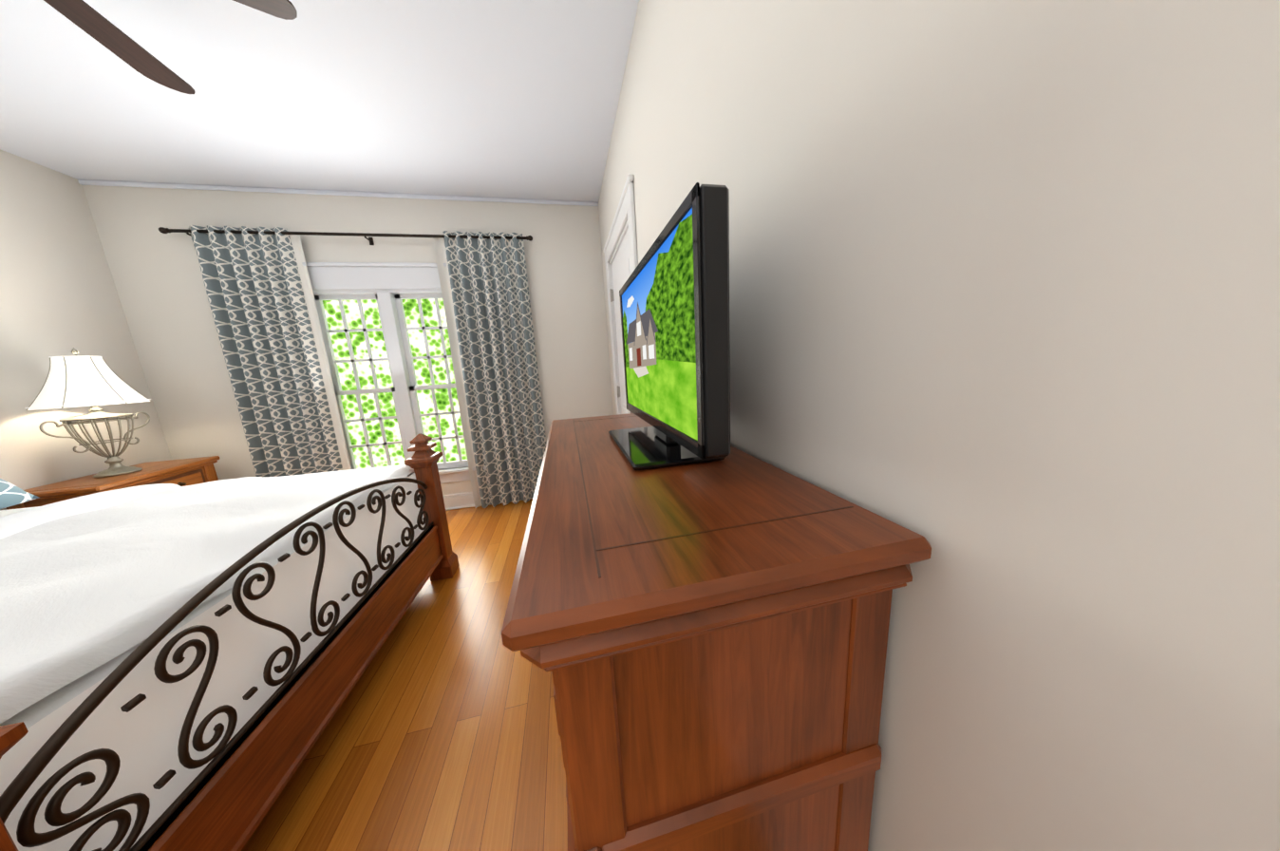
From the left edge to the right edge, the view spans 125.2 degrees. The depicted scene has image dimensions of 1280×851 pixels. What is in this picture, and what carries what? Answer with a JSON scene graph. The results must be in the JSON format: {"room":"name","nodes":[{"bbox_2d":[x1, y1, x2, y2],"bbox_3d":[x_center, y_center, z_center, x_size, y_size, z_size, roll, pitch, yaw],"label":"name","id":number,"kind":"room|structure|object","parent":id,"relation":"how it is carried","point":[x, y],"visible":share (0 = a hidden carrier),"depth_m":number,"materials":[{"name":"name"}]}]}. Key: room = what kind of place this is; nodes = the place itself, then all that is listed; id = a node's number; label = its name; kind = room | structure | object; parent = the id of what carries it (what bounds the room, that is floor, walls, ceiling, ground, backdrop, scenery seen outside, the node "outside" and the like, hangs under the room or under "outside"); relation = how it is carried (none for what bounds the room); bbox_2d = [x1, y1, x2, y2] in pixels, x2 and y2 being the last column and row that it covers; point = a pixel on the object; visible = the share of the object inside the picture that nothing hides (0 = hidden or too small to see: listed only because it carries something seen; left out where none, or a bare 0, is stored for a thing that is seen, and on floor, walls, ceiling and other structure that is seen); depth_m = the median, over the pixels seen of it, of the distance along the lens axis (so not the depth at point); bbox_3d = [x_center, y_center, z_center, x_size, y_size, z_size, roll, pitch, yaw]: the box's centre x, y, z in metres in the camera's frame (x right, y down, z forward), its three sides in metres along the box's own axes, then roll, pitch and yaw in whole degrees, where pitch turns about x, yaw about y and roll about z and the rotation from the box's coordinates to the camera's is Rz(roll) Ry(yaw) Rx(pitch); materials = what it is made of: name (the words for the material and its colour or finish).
{"room":"bedroom","nodes":[
{"label":"bedroom","id":0,"kind":"room"},
{"bbox_2d":[0,149,171,509],"bbox_3d":[-3.379,0.030,0.365,0.120,2.750,4.780,-6,11,-12],"label":"wall","id":1,"kind":"structure","parent":0,"point":[59,295],"depth_m":2.12,"materials":[{"name":"white paint"}]},
{"bbox_2d":[0,0,639,202],"bbox_3d":[-1.646,-1.518,0.489,3.840,0.050,4.780,-6,11,-12],"label":"ceiling","id":2,"kind":"structure","parent":0,"point":[511,99],"depth_m":1.73,"materials":[{"name":"white paint"}]},
{"bbox_2d":[43,0,297,94],"bbox_3d":[-1.657,-1.151,0.751,1.261,0.763,1.230,-6,11,-12],"label":"ceiling fan","id":3,"kind":"object","parent":2,"relation":"hanging from","point":[95,25],"visible":1,"depth_m":1.09,"materials":[{"name":"brown wood"}]},
{"bbox_2d":[82,185,613,494],"bbox_3d":[-2.076,-0.535,2.986,3.600,2.750,0.120,-6,11,-12],"label":"wall","id":4,"kind":"structure","parent":0,"point":[158,278],"depth_m":2.68,"materials":[{"name":"white paint"}]},
{"bbox_2d":[80,179,594,510],"bbox_3d":[-2.045,-0.524,2.918,3.570,2.750,0.028,-6,11,-12],"label":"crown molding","id":5,"kind":"structure","parent":4,"relation":"attached to","point":[459,500],"depth_m":2.66,"materials":[{"name":"white wood"}]},
{"bbox_2d":[158,225,545,508],"bbox_3d":[-2.127,-0.361,2.872,2.572,2.433,0.133,-6,11,-12],"label":"curtains","id":6,"kind":"object","parent":4,"relation":"attached to","point":[257,285],"visible":0.85,"depth_m":2.79,"materials":[{"name":"grey fabric"}]},
{"bbox_2d":[301,262,495,483],"bbox_3d":[-2.130,-0.396,2.967,1.380,1.950,0.180,-6,11,-12],"label":"window","id":7,"kind":"structure","parent":4,"relation":"in","point":[388,287],"depth_m":2.89,"materials":[{"name":"white wood"}]},
{"bbox_2d":[241,498,567,850],"bbox_3d":[-1.488,1.229,1.003,3.840,0.050,4.780,-6,11,-12],"label":"floor","id":8,"kind":"structure","parent":0,"point":[440,732],"depth_m":1.18,"materials":[{"name":"brown wood"}]},
{"bbox_2d":[6,455,219,509],"bbox_3d":[-3.403,0.687,2.273,0.471,0.762,0.710,-6,11,-12],"label":"nightstand","id":9,"kind":"object","parent":8,"relation":"on","point":[183,472],"visible":0.08,"depth_m":2.13,"materials":[{"name":"brown wood"}]},
{"bbox_2d":[24,347,150,477],"bbox_3d":[-3.453,-0.080,2.107,0.417,0.809,0.427,-6,11,-12],"label":"lamp","id":10,"kind":"object","parent":9,"relation":"on","point":[93,383],"visible":1,"depth_m":2.04,"materials":[{"name":"white fabric"}]},
{"bbox_2d":[0,432,459,850],"bbox_3d":[-2.211,0.327,1.009,2.330,1.800,1.888,-6,11,-12],"label":"bed","id":11,"kind":"object","parent":8,"relation":"on","point":[182,668],"visible":1,"depth_m":0.92,"materials":[{"name":"white fabric"}]},
{"bbox_2d":[501,413,931,850],"bbox_3d":[0.010,0.572,1.059,0.510,1.051,1.266,-6,11,-12],"label":"dresser","id":12,"kind":"object","parent":8,"relation":"on","point":[705,643],"visible":1,"depth_m":0.44,"materials":[{"name":"brown wood"}]},
{"bbox_2d":[608,182,730,470],"bbox_3d":[0.034,-0.188,0.899,0.220,0.493,0.735,-6,11,-12],"label":"flat-screen tv","id":13,"kind":"object","parent":12,"relation":"on","point":[674,298],"visible":1,"depth_m":0.63,"materials":[{"name":"black plastic"}]},
{"bbox_2d":[598,0,1279,850],"bbox_3d":[0.245,-0.320,1.127,0.120,2.750,4.780,-6,11,-12],"label":"wall","id":14,"kind":"structure","parent":0,"point":[1005,308],"depth_m":0.33,"materials":[{"name":"white paint"}]},
{"bbox_2d":[602,173,638,414],"bbox_3d":[-0.071,-0.292,2.464,0.193,2.240,1.144,-6,11,-12],"label":"door","id":15,"kind":"structure","parent":14,"relation":"attached to","point":[621,265],"depth_m":2.45,"materials":[{"name":"white wood"}]},
{"label":"outside","id":16,"kind":"structure","parent":0,"visible":0},
{"bbox_2d":[322,298,467,469],"bbox_3d":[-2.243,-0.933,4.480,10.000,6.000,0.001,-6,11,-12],"label":"window panes","id":17,"kind":"object","parent":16,"point":[333,315],"depth_m":4.32,"materials":[{"name":"clear glass"}]}
]}

